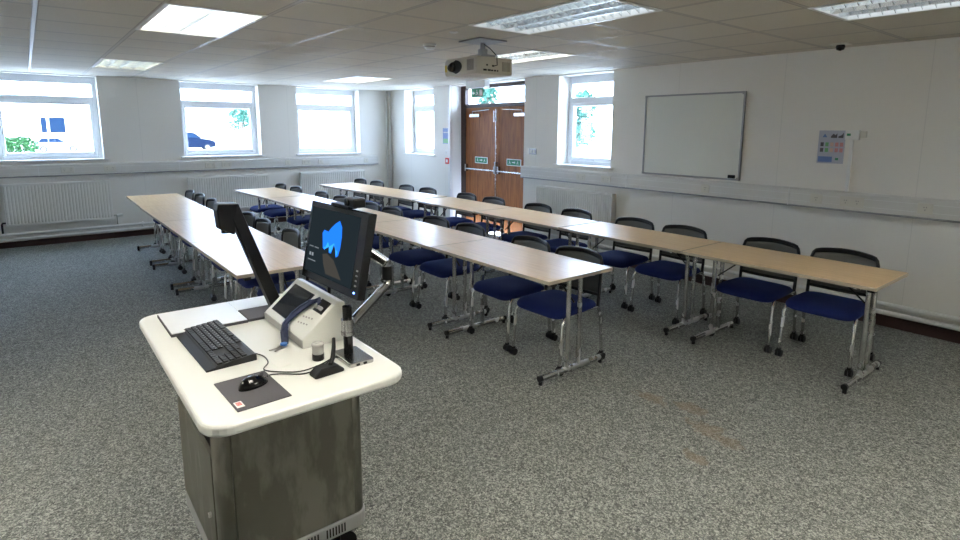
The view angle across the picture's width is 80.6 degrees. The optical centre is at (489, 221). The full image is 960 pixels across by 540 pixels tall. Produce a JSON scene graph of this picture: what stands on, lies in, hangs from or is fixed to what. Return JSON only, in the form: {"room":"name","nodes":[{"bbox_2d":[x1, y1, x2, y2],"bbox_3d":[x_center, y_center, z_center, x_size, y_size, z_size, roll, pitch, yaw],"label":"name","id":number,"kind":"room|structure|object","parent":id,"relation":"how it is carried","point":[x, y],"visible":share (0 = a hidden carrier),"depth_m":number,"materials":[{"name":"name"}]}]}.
{"room":"classroom","nodes":[
{"label":"classroom","id":0,"kind":"room"},
{"bbox_2d":[0,71,390,242],"bbox_3d":[-4.747,-1.126,9.144,7.500,2.700,0.300,-7,12,-39],"label":"wall","id":1,"kind":"structure","parent":0,"point":[140,119],"depth_m":8.70,"materials":[{"name":"paint"}]},
{"bbox_2d":[0,73,108,162],"bbox_3d":[-6.157,-1.436,7.892,1.282,1.186,0.300,-7,12,-39],"label":"window","id":2,"kind":"structure","parent":1,"relation":"in","point":[95,155],"depth_m":7.97,"materials":[{"name":"white plastic"}]},
{"bbox_2d":[1,180,122,233],"bbox_3d":[-6.017,-0.226,7.988,1.388,0.660,0.102,-7,12,-39],"label":"radiator","id":3,"kind":"object","parent":1,"relation":"attached to","point":[26,204],"visible":1,"depth_m":7.90,"materials":[{"name":"metal"}]},
{"bbox_2d":[0,214,309,248],"bbox_3d":[-4.771,0.102,9.124,7.200,0.083,0.018,-7,12,-39],"label":"baseboard","id":4,"kind":"structure","parent":1,"relation":"attached to","point":[4,245],"depth_m":8.20,"materials":[{"name":"black plastic"}]},
{"bbox_2d":[0,209,310,241],"bbox_3d":[-4.832,0.003,9.023,6.960,0.110,0.070,-7,12,-39],"label":"pipes","id":5,"kind":"object","parent":1,"relation":"attached to","point":[142,223],"visible":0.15,"depth_m":8.13,"materials":[{"name":"grey metal"}]},
{"bbox_2d":[0,155,377,178],"bbox_3d":[-4.860,-0.863,8.855,6.913,0.171,0.068,-7,12,-39],"label":"cable trunking","id":6,"kind":"object","parent":1,"relation":"attached to","point":[72,169],"visible":1,"depth_m":8.76,"materials":[{"name":"white paint"}]},
{"bbox_2d":[179,82,264,157],"bbox_3d":[-4.419,-1.652,9.286,1.284,1.186,0.300,-7,12,-39],"label":"window","id":7,"kind":"structure","parent":1,"relation":"in","point":[253,152],"depth_m":9.35,"materials":[{"name":"white plastic"}]},
{"bbox_2d":[187,174,274,208],"bbox_3d":[-4.273,-0.438,9.388,1.411,0.650,0.102,-7,12,-39],"label":"radiator","id":8,"kind":"object","parent":1,"relation":"attached to","point":[222,188],"visible":0.52,"depth_m":9.32,"materials":[{"name":"metal"}]},
{"bbox_2d":[296,88,362,155],"bbox_3d":[-2.998,-1.829,10.425,1.286,1.186,0.300,-7,12,-39],"label":"window","id":9,"kind":"structure","parent":1,"relation":"in","point":[300,107],"depth_m":10.52,"materials":[{"name":"white plastic"}]},
{"bbox_2d":[299,170,368,199],"bbox_3d":[-2.872,-0.612,10.511,1.408,0.650,0.102,-7,12,-39],"label":"radiator","id":10,"kind":"object","parent":1,"relation":"attached to","point":[310,182],"visible":0.44,"depth_m":10.37,"materials":[{"name":"metal"}]},
{"bbox_2d":[0,218,959,539],"bbox_3d":[-1.224,0.940,4.765,7.320,0.120,11.420,-7,12,-39],"label":"floor","id":11,"kind":"structure","parent":0,"point":[720,436],"depth_m":3.27,"materials":[{"name":"carpet"}]},
{"bbox_2d":[126,193,199,265],"bbox_3d":[-4.167,0.078,7.291,0.676,0.730,1.295,-7,12,-38],"label":"folding table","id":12,"kind":"object","parent":11,"relation":"on","point":[175,198],"visible":0.57,"depth_m":7.12,"materials":[{"name":"beige laminate"}]},
{"bbox_2d":[153,190,194,252],"bbox_3d":[-4.295,-0.023,7.730,0.511,0.783,0.510,-7,12,-39],"label":"chair","id":13,"kind":"object","parent":11,"relation":"on","point":[189,194],"visible":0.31,"depth_m":7.78,"materials":[{"name":"black plastic"}]},
{"bbox_2d":[161,193,204,258],"bbox_3d":[-3.958,0.043,7.340,0.511,0.783,0.510,-7,12,-39],"label":"chair","id":14,"kind":"object","parent":11,"relation":"on","point":[199,198],"visible":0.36,"depth_m":7.40,"materials":[{"name":"black plastic"}]},
{"bbox_2d":[140,203,234,289],"bbox_3d":[-3.361,0.247,6.289,0.676,0.730,1.295,-7,12,-38],"label":"folding table","id":15,"kind":"object","parent":11,"relation":"on","point":[163,213],"visible":0.7,"depth_m":6.12,"materials":[{"name":"beige laminate"}]},
{"bbox_2d":[181,240,195,280],"bbox_3d":[-3.135,0.215,6.322,0.511,0.783,0.510,-7,12,-39],"label":"chair","id":16,"kind":"object","parent":11,"relation":"on","point":[184,271],"visible":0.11,"depth_m":6.05,"materials":[{"name":"silver metal"}]},
{"bbox_2d":[171,198,216,269],"bbox_3d":[-3.561,0.127,6.844,0.511,0.783,0.510,-7,12,-38],"label":"chair","id":17,"kind":"object","parent":11,"relation":"on","point":[210,202],"visible":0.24,"depth_m":6.80,"materials":[{"name":"black plastic"}]},
{"bbox_2d":[161,217,266,300],"bbox_3d":[-2.541,0.415,5.293,0.676,0.730,1.295,-7,12,-38],"label":"folding table","id":18,"kind":"object","parent":11,"relation":"on","point":[201,229],"visible":0.38,"depth_m":5.13,"materials":[{"name":"beige laminate"}]},
{"bbox_2d":[199,212,258,296],"bbox_3d":[-2.636,0.315,5.730,0.511,0.783,0.510,-7,12,-38],"label":"chair","id":19,"kind":"object","parent":11,"relation":"on","point":[249,216],"visible":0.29,"depth_m":5.81,"materials":[{"name":"black plastic"}]},
{"bbox_2d":[210,218,270,301],"bbox_3d":[-2.320,0.384,5.322,0.511,0.783,0.510,-7,12,-37],"label":"chair","id":20,"kind":"object","parent":11,"relation":"on","point":[263,225],"visible":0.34,"depth_m":5.39,"materials":[{"name":"black plastic"}]},
{"bbox_2d":[190,235,304,299],"bbox_3d":[-1.725,0.583,4.296,0.676,0.730,1.295,-7,12,-38],"label":"folding table","id":21,"kind":"object","parent":11,"relation":"on","point":[278,256],"visible":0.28,"depth_m":4.09,"materials":[{"name":"brown wood"}]},
{"bbox_2d":[234,228,300,299],"bbox_3d":[-1.864,0.474,4.786,0.511,0.783,0.510,-7,12,-37],"label":"chair","id":22,"kind":"object","parent":11,"relation":"on","point":[292,236],"visible":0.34,"depth_m":4.70,"materials":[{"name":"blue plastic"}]},
{"bbox_2d":[250,183,285,230],"bbox_3d":[-3.426,-0.189,8.782,0.511,0.783,0.510,-7,12,-38],"label":"chair","id":23,"kind":"object","parent":11,"relation":"on","point":[263,208],"visible":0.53,"depth_m":8.72,"materials":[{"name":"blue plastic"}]},
{"bbox_2d":[139,294,401,539],"bbox_3d":[-0.892,0.871,2.228,0.632,0.840,1.195,-7,12,-39],"label":"console","id":24,"kind":"object","parent":11,"relation":"on","point":[289,468],"visible":0.76,"depth_m":1.94,"materials":[{"name":"white laminate"}]},
{"bbox_2d":[176,320,256,372],"bbox_3d":[-1.026,0.450,2.098,0.165,0.031,0.460,-7,12,-40],"label":"keyboard","id":25,"kind":"object","parent":24,"relation":"on","point":[211,344],"visible":0.98,"depth_m":2.05,"materials":[{"name":"black plastic"}]},
{"bbox_2d":[157,202,279,337],"bbox_3d":[-1.133,0.162,2.413,0.488,0.496,0.301,-7,12,-39],"label":"camera","id":26,"kind":"object","parent":24,"relation":"on","point":[229,217],"visible":0.74,"depth_m":2.38,"materials":[{"name":"plastic"}]},
{"bbox_2d":[214,370,291,411],"bbox_3d":[-0.737,0.521,1.754,0.157,0.004,0.233,-8,12,-40],"label":"mat","id":27,"kind":"object","parent":24,"relation":"on","point":[272,391],"visible":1,"depth_m":1.73,"materials":[{"name":"fabric"}]},
{"bbox_2d":[238,372,267,391],"bbox_3d":[-0.744,0.500,1.778,0.060,0.033,0.100,5,11,28],"label":"mouse","id":28,"kind":"object","parent":27,"relation":"on","point":[252,382],"visible":1,"depth_m":1.76,"materials":[{"name":"black plastic"}]},
{"bbox_2d":[139,294,401,436],"bbox_3d":[-0.890,0.473,2.163,0.632,0.034,1.195,-7,12,-39],"label":"countertop","id":29,"kind":"structure","parent":24,"relation":"on","point":[210,411],"depth_m":1.85,"materials":[{"name":"white laminate"}]},
{"bbox_2d":[256,353,329,372],"bbox_3d":[-0.663,0.482,1.968,0.364,0.014,0.185,-1,9,-11],"label":"cable","id":30,"kind":"object","parent":24,"relation":"on","point":[256,353],"visible":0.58,"depth_m":1.89,"materials":[{"name":"black plastic"}]},
{"bbox_2d":[264,278,344,348],"bbox_3d":[-0.753,0.358,2.279,0.173,0.157,0.420,-7,12,-39],"label":"control panel","id":31,"kind":"object","parent":24,"relation":"on","point":[321,322],"visible":0.94,"depth_m":2.17,"materials":[{"name":"white plastic"}]},
{"bbox_2d":[269,297,320,351],"bbox_3d":[-0.755,0.381,2.155,0.142,0.156,0.230,8,12,40],"label":"lanyard","id":32,"kind":"object","parent":31,"relation":"on","point":[284,328],"visible":1,"depth_m":2.19,"materials":[{"name":"fabric"}]},
{"bbox_2d":[311,341,323,361],"bbox_3d":[-0.602,0.454,1.984,0.042,0.064,0.042,-7,12,-39],"label":"pot","id":33,"kind":"object","parent":24,"relation":"on","point":[317,346],"visible":1,"depth_m":1.97,"materials":[{"name":"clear plastic"}]},
{"bbox_2d":[309,337,343,378],"bbox_3d":[-0.551,0.457,1.899,0.126,0.087,0.106,-8,13,-42],"label":"desk microphone","id":34,"kind":"object","parent":24,"relation":"on","point":[326,369],"visible":1,"depth_m":1.86,"materials":[{"name":"black plastic"}]},
{"bbox_2d":[335,248,391,367],"bbox_3d":[-0.478,0.283,2.076,0.170,0.374,0.381,1,9,2],"label":"monitor arm","id":35,"kind":"object","parent":24,"relation":"on","point":[352,356],"visible":0.73,"depth_m":2.01,"materials":[{"name":"silver metal"}]},
{"bbox_2d":[302,201,376,300],"bbox_3d":[-0.584,0.098,2.177,0.102,0.311,0.472,-8,12,-41],"label":"monitor","id":36,"kind":"object","parent":35,"relation":"attached to","point":[339,243],"visible":1,"depth_m":2.11,"materials":[{"name":"black plastic"}]},
{"bbox_2d":[331,196,365,208],"bbox_3d":[-0.536,-0.073,2.119,0.054,0.044,0.215,-7,12,-39],"label":"webcam","id":37,"kind":"object","parent":36,"relation":"on","point":[354,202],"visible":1,"depth_m":2.05,"materials":[{"name":"black plastic"}]},
{"bbox_2d":[234,187,307,244],"bbox_3d":[-3.102,-0.059,8.171,0.677,0.730,1.295,-8,12,-41],"label":"folding table","id":38,"kind":"object","parent":11,"relation":"on","point":[263,193],"visible":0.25,"depth_m":8.05,"materials":[{"name":"beige laminate"}]},
{"bbox_2d":[263,186,306,239],"bbox_3d":[-3.041,-0.116,8.354,0.511,0.783,0.510,-7,12,-39],"label":"chair","id":39,"kind":"object","parent":11,"relation":"on","point":[275,213],"visible":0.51,"depth_m":8.25,"materials":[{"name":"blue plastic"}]},
{"bbox_2d":[257,277,330,295],"bbox_3d":[-1.478,0.553,4.320,0.511,0.783,0.510,-7,12,-38],"label":"chair","id":40,"kind":"object","parent":11,"relation":"on","point":[259,293],"visible":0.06,"depth_m":4.32,"materials":[{"name":"blue fabric"}]},
{"bbox_2d":[267,195,336,248],"bbox_3d":[-2.246,0.108,7.182,0.676,0.730,1.295,-7,12,-38],"label":"folding table","id":41,"kind":"object","parent":11,"relation":"on","point":[302,203],"visible":0.23,"depth_m":7.21,"materials":[{"name":"beige laminate"}]},
{"bbox_2d":[287,191,328,232],"bbox_3d":[-2.469,-0.009,7.719,0.511,0.783,0.510,-7,12,-38],"label":"chair","id":42,"kind":"object","parent":11,"relation":"on","point":[299,220],"visible":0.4,"depth_m":7.62,"materials":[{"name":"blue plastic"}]},
{"bbox_2d":[303,195,346,250],"bbox_3d":[-2.075,0.073,7.235,0.511,0.783,0.510,-7,12,-39],"label":"chair","id":43,"kind":"object","parent":11,"relation":"on","point":[340,198],"visible":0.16,"depth_m":7.32,"materials":[{"name":"black plastic"}]},
{"bbox_2d":[319,182,393,234],"bbox_3d":[-2.097,-0.197,9.054,0.676,0.730,1.295,-8,13,-42],"label":"folding table","id":44,"kind":"object","parent":11,"relation":"on","point":[353,187],"visible":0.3,"depth_m":8.84,"materials":[{"name":"beige laminate"}]},
{"bbox_2d":[305,208,411,290],"bbox_3d":[-1.423,0.275,6.192,0.676,0.730,1.295,-7,12,-39],"label":"folding table","id":45,"kind":"object","parent":11,"relation":"on","point":[381,216],"visible":0.17,"depth_m":5.82,"materials":[{"name":"beige laminate"}]},
{"bbox_2d":[353,178,366,199],"bbox_3d":[-2.393,-0.334,9.713,0.511,0.783,0.510,-7,12,-38],"label":"chair","id":46,"kind":"object","parent":11,"relation":"on","point":[358,180],"visible":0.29,"depth_m":9.85,"materials":[{"name":"black plastic"}]},
{"bbox_2d":[364,202,379,235],"bbox_3d":[-1.559,0.183,6.581,0.511,0.783,0.510,-7,12,-39],"label":"chair","id":47,"kind":"object","parent":11,"relation":"on","point":[370,205],"visible":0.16,"depth_m":6.67,"materials":[{"name":"black plastic"}]},
{"bbox_2d":[366,180,383,205],"bbox_3d":[-2.027,-0.269,9.333,0.511,0.783,0.510,-7,12,-40],"label":"chair","id":48,"kind":"object","parent":11,"relation":"on","point":[375,182],"visible":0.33,"depth_m":9.47,"materials":[{"name":"black plastic"}]},
{"bbox_2d":[367,206,407,285],"bbox_3d":[-1.235,0.249,6.192,0.511,0.783,0.510,-7,12,-38],"label":"chair","id":49,"kind":"object","parent":11,"relation":"on","point":[393,210],"visible":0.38,"depth_m":6.15,"materials":[{"name":"black plastic"}]},
{"bbox_2d":[380,184,413,237],"bbox_3d":[-1.448,-0.163,8.704,0.511,0.783,0.510,-7,12,-38],"label":"chair","id":50,"kind":"object","parent":11,"relation":"on","point":[408,187],"visible":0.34,"depth_m":8.80,"materials":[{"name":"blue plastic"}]},
{"bbox_2d":[360,189,446,249],"bbox_3d":[-1.216,-0.036,8.108,0.676,0.730,1.295,-8,13,-42],"label":"folding table","id":51,"kind":"object","parent":11,"relation":"on","point":[399,194],"visible":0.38,"depth_m":7.91,"materials":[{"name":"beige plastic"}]},
{"bbox_2d":[393,187,436,245],"bbox_3d":[-1.069,-0.094,8.296,0.511,0.783,0.510,-7,12,-39],"label":"chair","id":52,"kind":"object","parent":11,"relation":"on","point":[412,214],"visible":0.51,"depth_m":8.26,"materials":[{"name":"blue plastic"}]},
{"bbox_2d":[385,216,451,306],"bbox_3d":[-0.689,0.359,5.538,0.511,0.783,0.510,-7,12,-39],"label":"chair","id":53,"kind":"object","parent":11,"relation":"on","point":[414,257],"visible":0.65,"depth_m":5.47,"materials":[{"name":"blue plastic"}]},
{"bbox_2d":[368,219,489,329],"bbox_3d":[-0.609,0.444,5.190,0.677,0.730,1.295,-7,12,-38],"label":"folding table","id":54,"kind":"object","parent":11,"relation":"on","point":[422,234],"visible":0.82,"depth_m":4.93,"materials":[{"name":"beige wood"}]},
{"bbox_2d":[415,222,489,319],"bbox_3d":[-0.338,0.428,5.133,0.511,0.783,0.510,-7,12,-37],"label":"chair","id":55,"kind":"object","parent":11,"relation":"on","point":[442,268],"visible":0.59,"depth_m":5.10,"materials":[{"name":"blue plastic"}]},
{"bbox_2d":[429,192,476,256],"bbox_3d":[-0.474,0.017,7.641,0.511,0.783,0.510,-7,12,-37],"label":"chair","id":56,"kind":"object","parent":11,"relation":"on","point":[453,221],"visible":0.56,"depth_m":7.68,"materials":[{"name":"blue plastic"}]},
{"bbox_2d":[412,197,511,266],"bbox_3d":[-0.338,0.133,7.104,0.676,0.730,1.295,-7,12,-38],"label":"folding table","id":57,"kind":"object","parent":11,"relation":"on","point":[458,204],"visible":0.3,"depth_m":6.89,"materials":[{"name":"beige laminate"}]},
{"bbox_2d":[475,196,505,264],"bbox_3d":[-0.105,0.094,7.187,0.511,0.783,0.510,-7,12,-38],"label":"chair","id":58,"kind":"object","parent":11,"relation":"on","point":[491,199],"visible":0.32,"depth_m":7.25,"materials":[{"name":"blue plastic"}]},
{"bbox_2d":[467,235,551,351],"bbox_3d":[0.171,0.534,4.505,0.511,0.783,0.510,-7,12,-38],"label":"chair","id":59,"kind":"object","parent":11,"relation":"on","point":[505,288],"visible":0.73,"depth_m":4.45,"materials":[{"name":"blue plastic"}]},
{"bbox_2d":[431,238,612,385],"bbox_3d":[0.212,0.612,4.194,0.676,0.730,1.295,-7,12,-38],"label":"folding table","id":60,"kind":"object","parent":11,"relation":"on","point":[547,268],"visible":0.98,"depth_m":3.93,"materials":[{"name":"beige wood"}]},
{"bbox_2d":[499,203,551,278],"bbox_3d":[0.411,0.197,6.573,0.511,0.783,0.510,-7,12,-39],"label":"chair","id":61,"kind":"object","parent":11,"relation":"on","point":[540,207],"visible":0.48,"depth_m":6.61,"materials":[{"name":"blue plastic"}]},
{"bbox_2d":[474,207,598,291],"bbox_3d":[0.492,0.301,6.111,0.676,0.730,1.295,-7,12,-38],"label":"folding table","id":62,"kind":"object","parent":11,"relation":"on","point":[531,217],"visible":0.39,"depth_m":5.94,"materials":[{"name":"beige laminate"}]},
{"bbox_2d":[509,246,604,375],"bbox_3d":[0.501,0.603,4.096,0.511,0.783,0.510,-7,12,-40],"label":"chair","id":63,"kind":"object","parent":11,"relation":"on","point":[551,304],"visible":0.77,"depth_m":4.07,"materials":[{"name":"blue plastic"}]},
{"bbox_2d":[531,208,592,288],"bbox_3d":[0.792,0.273,6.127,0.511,0.783,0.510,-7,12,-38],"label":"chair","id":64,"kind":"object","parent":11,"relation":"on","point":[554,244],"visible":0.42,"depth_m":6.16,"materials":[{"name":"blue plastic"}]},
{"bbox_2d":[583,217,654,308],"bbox_3d":[1.279,0.374,5.528,0.511,0.783,0.510,-8,12,-40],"label":"chair","id":65,"kind":"object","parent":11,"relation":"on","point":[614,258],"visible":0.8,"depth_m":5.50,"materials":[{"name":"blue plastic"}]},
{"bbox_2d":[559,222,719,335],"bbox_3d":[1.318,0.470,5.108,0.676,0.730,1.295,-7,12,-38],"label":"folding table","id":66,"kind":"object","parent":11,"relation":"on","point":[669,242],"visible":0.77,"depth_m":4.82,"materials":[{"name":"beige wood"}]},
{"bbox_2d":[627,224,706,324],"bbox_3d":[1.618,0.447,5.094,0.511,0.783,0.510,-7,12,-39],"label":"chair","id":67,"kind":"object","parent":11,"relation":"on","point":[660,269],"visible":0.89,"depth_m":5.08,"materials":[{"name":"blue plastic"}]},
{"bbox_2d":[710,237,800,353],"bbox_3d":[2.117,0.547,4.503,0.511,0.783,0.510,-7,12,-39],"label":"chair","id":68,"kind":"object","parent":11,"relation":"on","point":[758,290],"visible":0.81,"depth_m":4.48,"materials":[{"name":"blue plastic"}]},
{"bbox_2d":[681,242,908,393],"bbox_3d":[2.137,0.639,4.107,0.676,0.730,1.295,-7,12,-38],"label":"folding table","id":69,"kind":"object","parent":11,"relation":"on","point":[870,279],"visible":0.99,"depth_m":3.86,"materials":[{"name":"beige wood"}]},
{"bbox_2d":[774,247,879,377],"bbox_3d":[2.461,0.615,4.099,0.511,0.783,0.510,-8,12,-40],"label":"chair","id":70,"kind":"object","parent":11,"relation":"on","point":[826,305],"visible":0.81,"depth_m":4.09,"materials":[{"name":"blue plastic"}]},
{"bbox_2d":[0,0,959,90],"bbox_3d":[-1.173,-1.458,4.402,7.210,0.020,11.420,-7,12,-39],"label":"ceiling","id":71,"kind":"structure","parent":0,"point":[303,43],"depth_m":4.47,"materials":[{"name":"tile"}]},
{"bbox_2d":[92,58,164,70],"bbox_3d":[-4.237,-1.884,6.595,0.585,0.126,1.170,-7,12,-39],"label":"ceiling light","id":72,"kind":"object","parent":71,"relation":"attached to","point":[103,62],"visible":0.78,"depth_m":6.69,"materials":[{"name":"white paint"}]},
{"bbox_2d":[135,3,267,37],"bbox_3d":[-2.025,-1.431,3.908,0.585,0.126,1.170,-7,12,-39],"label":"ceiling light","id":73,"kind":"object","parent":71,"relation":"attached to","point":[170,17],"visible":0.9,"depth_m":3.92,"materials":[{"name":"white paint"}]},
{"bbox_2d":[325,76,394,82],"bbox_3d":[-1.965,-2.167,8.416,0.585,0.126,1.170,-7,12,-39],"label":"ceiling light","id":74,"kind":"object","parent":71,"relation":"attached to","point":[354,79],"visible":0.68,"depth_m":8.50,"materials":[{"name":"white paint"}]},
{"bbox_2d":[466,80,489,97],"bbox_3d":[-0.185,-1.988,8.508,0.100,0.245,0.460,-7,12,-39],"label":"exit sign","id":75,"kind":"object","parent":71,"relation":"hanging from","point":[477,87],"visible":1,"depth_m":8.46,"materials":[{"name":"white paint"}]},
{"bbox_2d":[445,37,511,78],"bbox_3d":[-0.090,-1.343,4.677,0.388,0.280,0.484,-7,12,-39],"label":"projector","id":76,"kind":"object","parent":71,"relation":"hanging from","point":[483,65],"visible":1,"depth_m":4.58,"materials":[{"name":"beige plastic"}]},
{"bbox_2d":[495,49,576,63],"bbox_3d":[0.246,-1.713,5.729,0.585,0.126,1.170,-7,12,-39],"label":"ceiling light","id":77,"kind":"object","parent":71,"relation":"attached to","point":[526,55],"visible":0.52,"depth_m":5.62,"materials":[{"name":"white paint"}]},
{"bbox_2d":[468,0,662,34],"bbox_3d":[0.443,-1.373,3.656,0.585,0.126,1.170,-7,12,-39],"label":"ceiling light","id":78,"kind":"object","parent":71,"relation":"attached to","point":[575,13],"visible":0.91,"depth_m":3.66,"materials":[{"name":"white paint"}]},
{"bbox_2d":[829,42,852,50],"bbox_3d":[2.879,-1.430,4.645,0.100,0.062,0.140,-7,12,-39],"label":"ceiling sensor","id":79,"kind":"object","parent":71,"relation":"attached to","point":[840,46],"visible":1,"depth_m":4.62,"materials":[{"name":"plastic"}]},
{"bbox_2d":[807,0,959,20],"bbox_3d":[2.458,-1.260,3.041,0.585,0.126,1.170,-7,12,-39],"label":"ceiling light","id":80,"kind":"object","parent":71,"relation":"attached to","point":[858,9],"visible":0.94,"depth_m":3.34,"materials":[{"name":"white paint"}]},
{"bbox_2d":[390,37,959,330],"bbox_3d":[1.640,-0.737,7.021,0.300,2.700,11.700,-7,12,-39],"label":"wall","id":81,"kind":"structure","parent":0,"point":[906,95],"depth_m":5.23,"materials":[{"name":"paint"}]},
{"bbox_2d":[385,91,392,205],"bbox_3d":[-1.978,-1.354,11.101,0.105,2.356,0.034,3,10,14],"label":"pipes","id":82,"kind":"object","parent":81,"relation":"attached to","point":[385,91],"visible":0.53,"depth_m":11.05,"materials":[{"name":"grey metal"}]},
{"bbox_2d":[403,89,434,156],"bbox_3d":[-1.195,-1.804,10.342,0.300,1.186,1.078,-7,12,-39],"label":"window","id":83,"kind":"structure","parent":81,"relation":"in","point":[426,108],"depth_m":10.59,"materials":[{"name":"white plastic"}]},
{"bbox_2d":[448,85,451,216],"bbox_3d":[-0.675,-1.097,9.583,0.035,2.356,0.055,-7,12,-39],"label":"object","id":84,"kind":"structure","parent":81,"relation":"attached to","point":[449,86],"depth_m":9.55,"materials":[{"name":"white paint"}]},
{"bbox_2d":[464,107,498,224],"bbox_3d":[-0.140,-0.865,9.301,0.100,1.975,0.848,-7,12,-39],"label":"door","id":85,"kind":"structure","parent":81,"relation":"in","point":[480,167],"depth_m":9.25,"materials":[{"name":"brown wood"}]},
{"bbox_2d":[461,81,524,217],"bbox_3d":[0.104,-0.994,9.024,0.080,2.342,1.790,-7,12,-39],"label":"door frame","id":86,"kind":"structure","parent":81,"relation":"attached to","point":[465,104],"depth_m":9.47,"materials":[{"name":"white wood"}]},
{"bbox_2d":[496,106,523,232],"bbox_3d":[0.367,-0.761,8.687,0.098,1.975,0.758,-7,12,-39],"label":"door","id":87,"kind":"structure","parent":81,"relation":"in","point":[510,118],"depth_m":8.71,"materials":[{"name":"brown wood"}]},
{"bbox_2d":[534,185,615,231],"bbox_3d":[1.125,-0.092,7.441,0.102,0.665,1.498,-7,12,-39],"label":"radiator","id":88,"kind":"object","parent":81,"relation":"attached to","point":[601,205],"visible":0.44,"depth_m":7.29,"materials":[{"name":"metal"}]},
{"bbox_2d":[553,73,613,169],"bbox_3d":[1.296,-1.293,7.316,0.300,1.186,1.011,-7,12,-39],"label":"window","id":89,"kind":"structure","parent":81,"relation":"in","point":[572,161],"depth_m":7.49,"materials":[{"name":"white plastic"}]},
{"bbox_2d":[642,91,746,180],"bbox_3d":[2.147,-0.921,6.083,0.045,0.886,1.172,-7,12,-39],"label":"whiteboard","id":90,"kind":"object","parent":81,"relation":"attached to","point":[697,135],"visible":1,"depth_m":6.03,"materials":[{"name":"plastic"}]},
{"bbox_2d":[520,166,959,222],"bbox_3d":[2.822,-0.236,5.329,0.068,0.171,7.490,-7,12,-39],"label":"cable trunking","id":91,"kind":"object","parent":81,"relation":"attached to","point":[943,210],"visible":1,"depth_m":5.42,"materials":[{"name":"white paint"}]},
{"bbox_2d":[810,194,822,203],"bbox_3d":[2.954,-0.205,5.123,0.007,0.086,0.100,-7,12,-39],"label":"outlet","id":92,"kind":"object","parent":91,"relation":"attached to","point":[814,198],"depth_m":5.12,"materials":[{"name":"plastic"}]},
{"bbox_2d":[839,196,850,206],"bbox_3d":[3.106,-0.174,4.939,0.007,0.086,0.090,-7,12,-39],"label":"outlet","id":93,"kind":"object","parent":91,"relation":"attached to","point":[844,201],"depth_m":4.94,"materials":[{"name":"plastic"}]},
{"bbox_2d":[850,197,863,207],"bbox_3d":[3.162,-0.163,4.870,0.007,0.086,0.100,-7,12,-39],"label":"outlet","id":94,"kind":"object","parent":91,"relation":"attached to","point":[855,202],"depth_m":4.87,"materials":[{"name":"plastic"}]},
{"bbox_2d":[917,203,933,214],"bbox_3d":[3.465,-0.101,4.503,0.007,0.086,0.100,-7,12,-39],"label":"outlet","id":95,"kind":"object","parent":91,"relation":"attached to","point":[922,208],"depth_m":4.50,"materials":[{"name":"plastic"}]},
{"bbox_2d":[524,228,959,330],"bbox_3d":[2.828,0.629,5.454,0.070,0.125,7.350,-7,12,-39],"label":"pipes","id":96,"kind":"object","parent":81,"relation":"attached to","point":[881,303],"visible":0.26,"depth_m":5.10,"materials":[{"name":"grey metal"}]},
{"bbox_2d":[598,252,959,343],"bbox_3d":[2.835,0.737,5.504,0.018,0.095,7.490,-7,12,-39],"label":"baseboard","id":97,"kind":"structure","parent":81,"relation":"attached to","point":[928,330],"depth_m":4.71,"materials":[{"name":"black plastic"}]},
{"bbox_2d":[816,130,845,163],"bbox_3d":[3.039,-0.662,5.041,0.007,0.290,0.215,-7,12,-39],"label":"poster","id":98,"kind":"object","parent":81,"relation":"attached to","point":[831,143],"visible":1,"depth_m":5.04,"materials":[{"name":"multicoloured paper"}]},
{"bbox_2d":[845,130,867,191],"bbox_3d":[3.148,-0.519,4.903,0.036,0.537,0.160,-7,12,-39],"label":"wall sensor","id":99,"kind":"object","parent":81,"relation":"attached to","point":[851,135],"visible":1,"depth_m":4.90,"materials":[{"name":"white paint"}]},
{"label":"outside","id":100,"kind":"structure","parent":0,"visible":0},
{"bbox_2d":[7,137,610,158],"bbox_3d":[-50.816,-6.774,55.204,200.000,0.200,129.650,-7,12,-39],"label":"ground","id":101,"kind":"structure","parent":100,"point":[595,149],"depth_m":77.96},
{"bbox_2d":[5,135,38,152],"bbox_3d":[-40.978,-6.559,48.739,3.434,1.714,1.373,-7,12,-39],"label":"hedge","id":102,"kind":"object","parent":101,"relation":"on","point":[12,143],"visible":0.82,"depth_m":48.84,"materials":[{"name":"green plant"}]},
{"bbox_2d":[36,137,81,151],"bbox_3d":[-41.057,-7.290,53.776,3.622,1.395,1.740,-7,12,-39],"label":"parked car","id":103,"kind":"object","parent":101,"relation":"on","point":[45,144],"visible":0.84,"depth_m":53.05,"materials":[{"name":"white paint"}]},
{"bbox_2d":[0,103,250,146],"bbox_3d":[-57.351,-11.496,66.171,59.020,5.500,7.400,-7,12,-39],"label":"building","id":104,"kind":"structure","parent":101,"relation":"on","point":[71,123],"depth_m":67.85,"materials":[{"name":"stone"}]},
{"bbox_2d":[187,132,215,149],"bbox_3d":[-32.166,-8.642,60.863,4.628,1.895,1.740,-7,12,-39],"label":"parked car","id":105,"kind":"object","parent":101,"relation":"on","point":[194,141],"visible":0.46,"depth_m":60.59,"materials":[{"name":"blue paint"}]},
{"bbox_2d":[225,109,248,145],"bbox_3d":[-32.932,-12.608,75.262,4.299,5.093,3.192,4,10,19],"label":"tree","id":106,"kind":"object","parent":101,"relation":"on","point":[242,116],"visible":0.86,"depth_m":74.73,"materials":[{"name":"green plant"}]},
{"bbox_2d":[477,88,497,103],"bbox_3d":[-0.124,-5.742,30.709,1.178,6.330,1.229,-2,10,-15],"label":"tree","id":107,"kind":"object","parent":101,"relation":"on","point":[489,93],"visible":0.25,"depth_m":30.38,"materials":[{"name":"green plant"}]},
{"bbox_2d":[575,89,597,156],"bbox_3d":[3.958,-3.890,25.973,1.916,4.259,1.693,2,9,11],"label":"tree","id":108,"kind":"object","parent":101,"relation":"on","point":[582,131],"visible":0.52,"depth_m":25.62,"materials":[{"name":"green plant"}]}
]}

